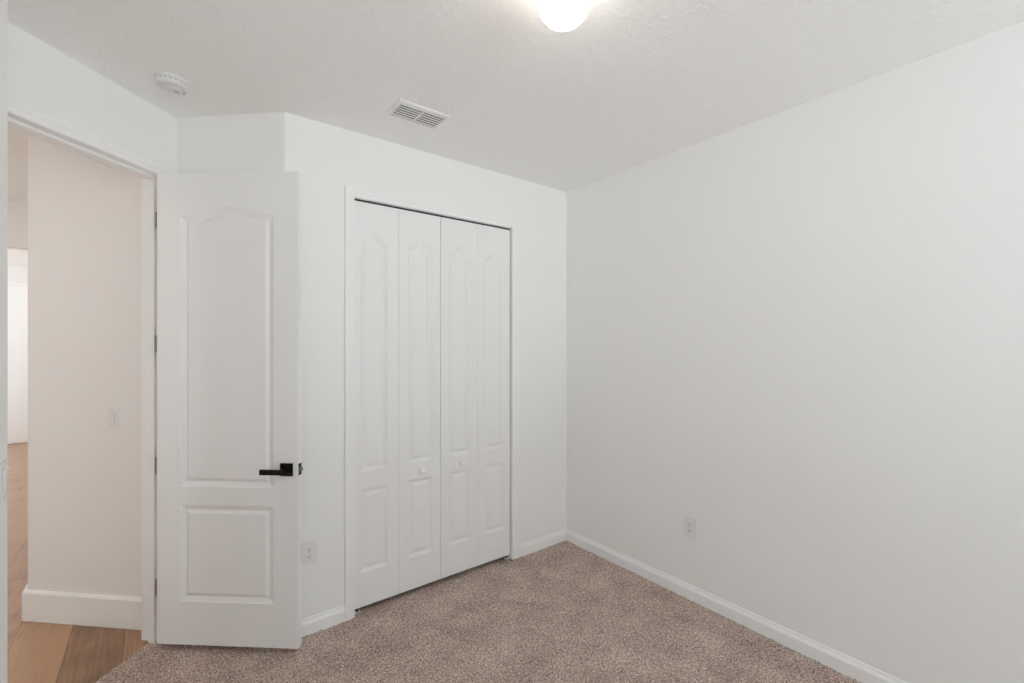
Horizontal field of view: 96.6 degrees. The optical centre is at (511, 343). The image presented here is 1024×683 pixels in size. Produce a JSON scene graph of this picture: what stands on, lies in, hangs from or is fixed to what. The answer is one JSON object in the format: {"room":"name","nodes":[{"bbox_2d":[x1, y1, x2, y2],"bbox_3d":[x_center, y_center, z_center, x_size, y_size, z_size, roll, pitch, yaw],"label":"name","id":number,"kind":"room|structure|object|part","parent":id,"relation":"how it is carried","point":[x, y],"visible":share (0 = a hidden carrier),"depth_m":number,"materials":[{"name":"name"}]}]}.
{"room":"empty bedroom","nodes":[
{"label":"empty bedroom","id":0,"kind":"room"},
{"bbox_2d":[0,0,7,682],"bbox_3d":[-0.424,0.203,-0.405,0.492,2.895,4.720,0,0,-38],"label":"wall","id":1,"kind":"structure","parent":0,"point":[3,3],"depth_m":1.26,"materials":[{"name":"white paint"}]},
{"bbox_2d":[0,455,8,504],"bbox_3d":[-1.375,0.368,1.235,0.012,0.120,0.076,0,0,-38],"label":"light switch","id":2,"kind":"object","parent":1,"relation":"attached to","point":[4,468],"visible":1,"depth_m":1.23,"materials":[{"name":"white plastic"}]},
{"bbox_2d":[8,200,27,249],"bbox_3d":[-4.913,0.203,3.569,5.400,2.895,0.120,0,0,-38],"label":"wall","id":3,"kind":"structure","parent":0,"point":[17,210],"depth_m":3.97,"materials":[{"name":"white paint"}]},
{"bbox_2d":[8,267,27,443],"bbox_3d":[-7.962,0.203,7.507,5.400,2.895,0.120,0,0,-38],"label":"wall","id":4,"kind":"structure","parent":0,"point":[15,274],"depth_m":7.40,"materials":[{"name":"white paint"}]},
{"bbox_2d":[8,286,27,443],"bbox_3d":[-7.990,0.335,7.389,0.910,2.530,0.030,0,0,-38],"label":"door","id":5,"kind":"structure","parent":4,"relation":"in","point":[17,296],"depth_m":7.37,"materials":[{"name":"white paint"}]},
{"bbox_2d":[8,282,27,286],"bbox_3d":[-7.995,0.301,7.396,1.044,2.597,0.016,0,0,-38],"label":"door frame","id":6,"kind":"structure","parent":4,"relation":"attached to","point":[9,283],"depth_m":7.38,"materials":[{"name":"white paint"}]},
{"bbox_2d":[28,135,140,596],"bbox_3d":[-3.116,0.203,3.267,2.713,2.895,0.573,0,0,39],"label":"wall","id":7,"kind":"structure","parent":0,"point":[84,214],"depth_m":2.63,"materials":[{"name":"white paint"}]},
{"bbox_2d":[22,583,140,629],"bbox_3d":[-3.125,1.524,3.181,2.653,0.172,0.499,0,0,38],"label":"baseboard","id":8,"kind":"structure","parent":7,"relation":"attached to","point":[83,609],"depth_m":2.61,"materials":[{"name":"white paint"}]},
{"bbox_2d":[107,408,118,428],"bbox_3d":[-2.281,0.426,2.603,0.072,0.120,0.013,0,0,7],"label":"light switch","id":9,"kind":"object","parent":7,"relation":"attached to","point":[112,413],"visible":1,"depth_m":2.60,"materials":[{"name":"white plastic"}]},
{"bbox_2d":[8,22,175,169],"bbox_3d":[-1.990,0.203,1.947,0.136,2.895,1.159,0,0,7],"label":"wall","id":10,"kind":"structure","parent":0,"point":[41,77],"depth_m":2.04,"materials":[{"name":"white paint"}]},
{"bbox_2d":[8,97,176,642],"bbox_3d":[-1.974,0.326,2.072,0.170,2.549,0.884,0,0,7],"label":"door frame","id":11,"kind":"structure","parent":10,"relation":"attached to","point":[149,178],"depth_m":2.44,"materials":[{"name":"white paint"}]},
{"bbox_2d":[157,171,302,648],"bbox_3d":[-1.479,0.340,2.386,0.785,2.460,0.139,0,0,3],"label":"door","id":12,"kind":"structure","parent":11,"relation":"attached to","point":[229,245],"depth_m":2.37,"materials":[{"name":"white paint"}]},
{"bbox_3d":[-1.214,0.650,2.324,0.129,0.027,0.043,0,0,3],"label":"lever arm","id":13,"kind":"part","parent":12,"relation":"part of","materials":[{"name":"black metal"}]},
{"bbox_2d":[176,112,290,173],"bbox_3d":[-1.518,0.203,2.540,0.656,2.895,0.121,0,0,6],"label":"wall","id":14,"kind":"structure","parent":0,"point":[261,142],"depth_m":2.48,"materials":[{"name":"white paint"}]},
{"bbox_2d":[291,114,565,618],"bbox_3d":[-0.412,0.203,3.149,2.075,2.895,0.120,0,0,-38],"label":"wall","id":15,"kind":"structure","parent":0,"point":[328,158],"depth_m":2.77,"materials":[{"name":"white paint"}]},
{"bbox_2d":[302,540,316,565],"bbox_3d":[-1.120,1.155,2.520,0.078,0.122,0.008,0,0,-38],"label":"wall outlet","id":16,"kind":"object","parent":15,"relation":"attached to","point":[309,549],"visible":0.91,"depth_m":2.52,"materials":[{"name":"white plastic"}]},
{"bbox_2d":[306,547,312,552],"bbox_3d":[-1.118,1.135,2.518,0.034,0.027,0.002,0,0,-38],"label":"receptacle","id":17,"kind":"object","parent":16,"relation":"attached to","point":[308,549],"depth_m":2.52,"materials":[{"name":"grey plastic"}]},
{"bbox_2d":[302,605,344,636],"bbox_3d":[-1.396,1.560,2.492,0.897,0.100,0.171,0,0,-8],"label":"baseboard","id":18,"kind":"structure","parent":15,"relation":"attached to","point":[333,617],"depth_m":2.56,"materials":[{"name":"white paint"}]},
{"bbox_2d":[355,201,439,608],"bbox_3d":[-0.700,0.359,2.855,0.572,2.410,0.078,0,0,-38],"label":"door","id":19,"kind":"structure","parent":15,"relation":"in","point":[397,251],"depth_m":2.85,"materials":[{"name":"white paint"}]},
{"bbox_3d":[-0.576,0.812,2.930,0.039,0.039,0.044,0,0,-38],"label":"knob","id":20,"kind":"part","parent":19,"relation":"part of","materials":[{"name":"white paint"}]},
{"bbox_2d":[344,185,518,620],"bbox_3d":[-0.500,0.369,3.080,1.171,2.461,0.121,0,0,-38],"label":"door frame","id":21,"kind":"structure","parent":15,"relation":"attached to","point":[355,198],"depth_m":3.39,"materials":[{"name":"white paint"}]},
{"bbox_2d":[355,199,509,229],"bbox_3d":[-0.485,-0.853,3.059,1.163,0.011,0.032,0,0,-38],"label":"door track","id":22,"kind":"object","parent":15,"relation":"attached to","point":[355,199],"visible":0.5,"depth_m":2.99,"materials":[{"name":"black metal"}]},
{"bbox_2d":[440,217,509,578],"bbox_3d":[-0.242,0.359,3.209,0.578,2.410,0.078,0,0,-38],"label":"door","id":23,"kind":"structure","parent":15,"relation":"in","point":[474,258],"depth_m":3.19,"materials":[{"name":"white paint"}]},
{"bbox_2d":[8,443,861,682],"bbox_3d":[-3.335,1.646,2.919,7.500,0.109,13.700,0,0,-38],"label":"floor","id":24,"kind":"structure","parent":0,"point":[563,612],"depth_m":2.45,"materials":[{"name":"carpet"}]},
{"bbox_2d":[8,0,1023,267],"bbox_3d":[-3.304,-1.305,2.880,7.500,0.120,13.800,0,0,-38],"label":"ceiling","id":25,"kind":"structure","parent":0,"point":[636,82],"depth_m":2.00,"materials":[{"name":"white paint"}]},
{"bbox_2d":[153,72,189,94],"bbox_3d":[-1.607,-1.222,2.155,0.138,0.045,0.138,0,0,22],"label":"smoke detector","id":26,"kind":"object","parent":25,"relation":"attached to","point":[169,82],"visible":1,"depth_m":2.12,"materials":[{"name":"white plastic"}]},
{"bbox_2d":[385,98,450,129],"bbox_3d":[-0.507,-1.236,2.475,0.302,0.018,0.190,0,0,-38],"label":"ceiling vent","id":27,"kind":"object","parent":25,"relation":"in","point":[403,109],"visible":1,"depth_m":2.46,"materials":[{"name":"white metal"}]},
{"bbox_2d":[538,0,589,31],"bbox_3d":[0.173,-1.153,1.520,0.172,0.184,0.172,0,0,-38],"label":"ceiling light","id":28,"kind":"object","parent":25,"relation":"attached to","point":[558,15],"visible":1,"depth_m":1.49,"materials":[{"name":"white glass"}]},
{"bbox_2d":[566,21,1023,682],"bbox_3d":[1.825,0.203,2.052,0.120,2.895,5.852,0,0,-38],"label":"wall","id":29,"kind":"structure","parent":0,"point":[795,334],"depth_m":2.27,"materials":[{"name":"white paint"}]},
{"bbox_2d":[684,516,695,539],"bbox_3d":[1.116,1.154,2.862,0.008,0.130,0.082,0,0,-38],"label":"wall outlet","id":30,"kind":"object","parent":29,"relation":"attached to","point":[689,523],"visible":1,"depth_m":2.86,"materials":[{"name":"white plastic"}]},
{"bbox_2d":[519,528,906,682],"bbox_3d":[1.770,1.560,1.612,0.505,0.100,4.982,0,0,-38],"label":"baseboard","id":31,"kind":"structure","parent":29,"relation":"attached to","point":[846,665],"depth_m":2.65,"materials":[{"name":"white paint"}]}
]}

